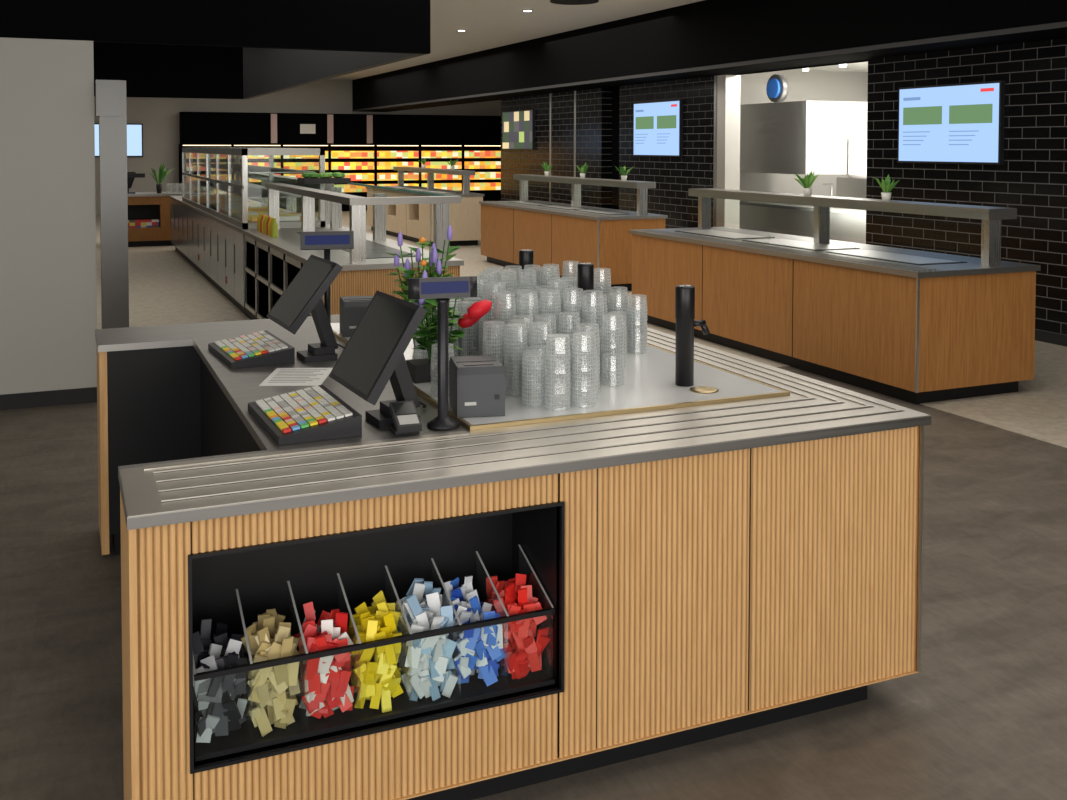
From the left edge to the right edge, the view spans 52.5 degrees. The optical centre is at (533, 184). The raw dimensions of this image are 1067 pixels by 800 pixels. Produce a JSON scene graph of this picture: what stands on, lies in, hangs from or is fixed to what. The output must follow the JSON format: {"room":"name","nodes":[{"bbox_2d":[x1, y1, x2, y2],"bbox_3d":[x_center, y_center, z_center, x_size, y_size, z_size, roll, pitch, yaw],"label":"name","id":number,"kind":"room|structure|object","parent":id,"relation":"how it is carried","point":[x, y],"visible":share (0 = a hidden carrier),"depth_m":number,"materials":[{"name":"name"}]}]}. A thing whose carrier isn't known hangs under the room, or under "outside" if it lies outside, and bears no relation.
{"room":"cafeteria","nodes":[
{"label":"cafeteria","id":0,"kind":"room"},
{"bbox_2d":[94,80,500,215],"bbox_3d":[-1.762,-0.493,13.013,19.500,3.500,32.800,-1,2,-23],"label":"wall","id":1,"kind":"structure","parent":0,"point":[159,117],"depth_m":27.54,"materials":[{"name":"grey paint"}]},
{"bbox_2d":[94,123,142,156],"bbox_3d":[-10.293,-1.109,26.810,1.170,0.830,0.063,-1,2,-23],"label":"tv","id":2,"kind":"object","parent":1,"relation":"attached to","point":[134,131],"visible":0.36,"depth_m":26.92,"materials":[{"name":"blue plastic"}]},
{"bbox_2d":[327,0,703,79],"bbox_3d":[-1.793,-2.275,13.154,19.000,0.050,32.600,-1,2,-23],"label":"ceiling","id":3,"kind":"structure","parent":0,"point":[488,24],"depth_m":15.29,"materials":[{"name":"white paint"}]},
{"bbox_2d":[0,0,429,98],"bbox_3d":[-6.378,-1.620,10.451,8.420,1.080,8.740,-1,2,-23],"label":"ceiling bulkhead","id":4,"kind":"object","parent":3,"relation":"attached to","point":[206,49],"visible":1,"depth_m":7.91,"materials":[{"name":"black paint"}]},
{"bbox_2d":[352,0,1066,111],"bbox_3d":[1.978,-1.872,14.581,0.956,0.845,32.180,-1,2,-23],"label":"ceiling bulkhead","id":5,"kind":"object","parent":3,"relation":"attached to","point":[705,38],"visible":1,"depth_m":12.99,"materials":[{"name":"black paint"}]},
{"bbox_2d":[0,366,1066,799],"bbox_3d":[-1.798,1.273,13.279,19.000,0.050,32.600,-1,2,-23],"label":"floor","id":6,"kind":"structure","parent":0,"point":[984,714],"depth_m":3.59,"materials":[{"name":"grey concrete"}]},
{"bbox_2d":[0,37,96,409],"bbox_3d":[-5.778,0.283,6.192,6.075,2.420,0.350,-1,2,-23],"label":"wall pier","id":7,"kind":"object","parent":6,"relation":"on","point":[48,286],"visible":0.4,"depth_m":7.13,"materials":[{"name":"grey paint"}]},
{"bbox_2d":[95,80,128,328],"bbox_3d":[-2.844,0.378,7.314,0.190,2.160,0.160,-1,2,-23],"label":"post","id":8,"kind":"object","parent":6,"relation":"on","point":[110,95],"visible":0.82,"depth_m":7.25,"materials":[{"name":"grey"}]},
{"bbox_2d":[95,301,930,799],"bbox_3d":[-0.375,1.119,4.095,2.308,0.913,2.680,-1,2,-23],"label":"checkout counter","id":9,"kind":"object","parent":6,"relation":"on","point":[622,562],"visible":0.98,"depth_m":2.96,"materials":[{"name":"laminate"}]},
{"bbox_2d":[208,330,294,368],"bbox_3d":[-1.110,0.637,4.237,0.235,0.062,0.440,-1,2,-27],"label":"keyboard","id":10,"kind":"object","parent":9,"relation":"on","point":[260,348],"visible":1,"depth_m":4.12,"materials":[{"name":"grey plastic"}]},
{"bbox_2d":[259,368,332,385],"bbox_3d":[-0.839,0.682,3.855,0.210,0.002,0.296,0,2,-2],"label":"paper sheet","id":11,"kind":"object","parent":9,"relation":"on","point":[279,376],"visible":0.98,"depth_m":3.83,"materials":[{"name":"white paper"}]},
{"bbox_2d":[248,385,361,444],"bbox_3d":[-0.687,0.674,3.217,0.235,0.062,0.440,-1,2,-25],"label":"keyboard","id":12,"kind":"object","parent":9,"relation":"on","point":[315,413],"visible":1,"depth_m":3.11,"materials":[{"name":"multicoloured plastic"}]},
{"bbox_2d":[266,231,353,362],"bbox_3d":[-0.844,0.425,4.175,0.309,0.493,0.380,-1,2,-23],"label":"terminal","id":13,"kind":"object","parent":9,"relation":"on","point":[303,295],"visible":0.88,"depth_m":4.15,"materials":[{"name":"grey plastic"}]},
{"bbox_2d":[340,296,372,336],"bbox_3d":[-0.758,0.566,4.693,0.145,0.148,0.196,0,2,-16],"label":"receipt printer","id":14,"kind":"object","parent":9,"relation":"on","point":[352,308],"visible":0.59,"depth_m":4.60,"materials":[{"name":"grey plastic"}]},
{"bbox_2d":[329,291,426,427],"bbox_3d":[-0.427,0.521,3.226,0.289,0.368,0.380,-1,2,-23],"label":"terminal","id":15,"kind":"object","parent":9,"relation":"on","point":[373,355],"visible":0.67,"depth_m":3.19,"materials":[{"name":"grey plastic"}]},
{"bbox_2d":[389,400,421,434],"bbox_3d":[-0.368,0.671,3.108,0.070,0.078,0.120,-1,2,-19],"label":"card reader","id":16,"kind":"object","parent":9,"relation":"on","point":[405,416],"visible":1,"depth_m":3.09,"materials":[{"name":"grey plastic"}]},
{"bbox_2d":[382,225,458,346],"bbox_3d":[-0.444,0.406,4.377,0.312,0.492,0.234,-1,2,-35],"label":"flowers","id":17,"kind":"object","parent":9,"relation":"on","point":[407,273],"visible":0.54,"depth_m":4.35,"materials":[{"name":"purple plant"}]},
{"bbox_2d":[408,276,476,429],"bbox_3d":[-0.265,0.487,3.167,0.206,0.441,0.094,-1,2,-23],"label":"display","id":18,"kind":"object","parent":9,"relation":"on","point":[441,289],"visible":1,"depth_m":3.15,"materials":[{"name":"grey plastic"}]},
{"bbox_2d":[406,270,491,382],"bbox_3d":[-0.307,0.480,3.786,0.324,0.386,0.205,-1,2,-23],"label":"flowers","id":19,"kind":"object","parent":9,"relation":"on","point":[419,369],"visible":0.48,"depth_m":3.75,"materials":[{"name":"green plant"}]},
{"bbox_2d":[449,355,504,417],"bbox_3d":[-0.175,0.615,3.329,0.145,0.148,0.196,0,2,-12],"label":"receipt printer","id":20,"kind":"object","parent":9,"relation":"on","point":[476,383],"visible":1,"depth_m":3.24,"materials":[{"name":"grey plastic"}]},
{"bbox_2d":[414,273,646,392],"bbox_3d":[-0.001,0.519,4.080,1.064,0.286,1.489,-1,2,-23],"label":"tumblers","id":21,"kind":"object","parent":9,"relation":"on","point":[523,323],"visible":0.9,"depth_m":4.29,"materials":[{"name":"clear glass"}]},
{"bbox_2d":[519,249,545,324],"bbox_3d":[-0.004,0.463,4.942,0.131,0.338,0.066,-1,2,-23],"label":"water tap","id":22,"kind":"object","parent":9,"relation":"on","point":[526,278],"visible":0.96,"depth_m":4.90,"materials":[{"name":"black"}]},
{"bbox_2d":[577,263,606,347],"bbox_3d":[0.240,0.483,4.383,0.131,0.338,0.066,-1,2,-23],"label":"water tap","id":23,"kind":"object","parent":9,"relation":"on","point":[585,288],"visible":1,"depth_m":4.34,"materials":[{"name":"black"}]},
{"bbox_2d":[675,285,709,385],"bbox_3d":[0.543,0.508,3.686,0.131,0.338,0.066,-1,2,-23],"label":"water tap","id":24,"kind":"object","parent":9,"relation":"on","point":[684,294],"visible":1,"depth_m":3.65,"materials":[{"name":"black metal"}]},
{"bbox_2d":[690,386,718,392],"bbox_3d":[0.567,0.679,3.594,0.096,0.004,0.096,-1,2,-23],"label":"drain","id":25,"kind":"object","parent":9,"relation":"on","point":[700,389],"visible":1,"depth_m":3.59,"materials":[{"name":"gold metal"}]},
{"bbox_2d":[96,211,1066,447],"bbox_3d":[-0.413,1.160,15.733,14.500,0.006,28.400,-1,2,-23],"label":"floor","id":26,"kind":"structure","parent":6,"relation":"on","point":[165,288],"depth_m":11.52,"materials":[{"name":"beige tile"}]},
{"bbox_2d":[127,163,203,246],"bbox_3d":[-6.547,0.318,18.980,1.800,1.442,0.940,-1,2,-23],"label":"checkout","id":27,"kind":"object","parent":26,"relation":"on","point":[148,212],"visible":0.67,"depth_m":18.58,"materials":[{"name":"brown laminate"}]},
{"bbox_2d":[169,148,463,319],"bbox_3d":[-3.252,0.411,12.845,1.050,1.700,11.420,-1,2,-23],"label":"serving counter","id":28,"kind":"object","parent":26,"relation":"on","point":[250,250],"visible":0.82,"depth_m":10.58,"materials":[{"name":"grey metal"}]},
{"bbox_2d":[179,112,500,211],"bbox_3d":[-4.825,-0.598,28.835,8.760,2.580,0.748,-1,2,-23],"label":"shelving","id":29,"kind":"object","parent":26,"relation":"on","point":[366,148],"visible":0.66,"depth_m":28.92,"materials":[{"name":"black metal"}]},
{"bbox_2d":[366,158,484,245],"bbox_3d":[-2.148,0.236,20.510,0.990,1.510,4.240,-1,2,-23],"label":"counter","id":30,"kind":"object","parent":26,"relation":"on","point":[414,221],"depth_m":19.12,"materials":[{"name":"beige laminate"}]},
{"bbox_2d":[479,162,667,291],"bbox_3d":[0.398,0.444,14.598,0.940,1.520,3.920,-1,2,-23],"label":"counter","id":31,"kind":"object","parent":26,"relation":"on","point":[560,236],"depth_m":13.65,"materials":[{"name":"brown laminate"}]},
{"bbox_2d":[629,171,1040,403],"bbox_3d":[2.236,0.643,9.120,1.100,1.515,3.940,-1,2,-23],"label":"counter","id":32,"kind":"object","parent":26,"relation":"on","point":[912,326],"depth_m":7.87,"materials":[{"name":"brown laminate"}]},
{"bbox_2d":[716,62,867,227],"bbox_3d":[4.918,-0.521,14.065,4.410,3.500,6.800,-1,2,-23],"label":"wall","id":33,"kind":"structure","parent":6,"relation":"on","point":[849,83],"depth_m":16.94,"materials":[{"name":"white paint"}]},
{"bbox_2d":[501,38,1066,346],"bbox_3d":[4.697,-0.584,15.822,5.412,3.500,32.200,-1,2,-23],"label":"tiled wall","id":34,"kind":"structure","parent":0,"point":[593,127],"depth_m":11.06,"materials":[{"name":"black tile"}]},
{"bbox_2d":[502,109,534,149],"bbox_3d":[-0.290,-1.035,20.454,0.050,0.740,1.500,-1,2,-23],"label":"notice board","id":35,"kind":"object","parent":34,"relation":"attached to","point":[518,127],"visible":1,"depth_m":20.37,"materials":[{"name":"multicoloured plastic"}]},
{"bbox_2d":[633,99,682,156],"bbox_3d":[1.789,-0.813,15.677,0.052,0.800,1.350,-1,2,-23],"label":"wall tv","id":36,"kind":"object","parent":34,"relation":"attached to","point":[657,125],"visible":1,"depth_m":15.59,"materials":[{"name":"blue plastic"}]},
{"bbox_2d":[897,81,1004,164],"bbox_3d":[4.030,-0.592,10.528,0.052,0.770,1.330,-1,2,-23],"label":"wall tv","id":37,"kind":"object","parent":34,"relation":"attached to","point":[961,123],"visible":1,"depth_m":10.43,"materials":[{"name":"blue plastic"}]},
{"bbox_2d":[739,64,867,243],"bbox_3d":[5.043,-0.274,14.864,3.050,2.930,4.250,-1,2,-23],"label":"kitchen equipment","id":38,"kind":"object","parent":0,"point":[779,137],"depth_m":14.78,"materials":[{"name":"silver metal"}]}
]}

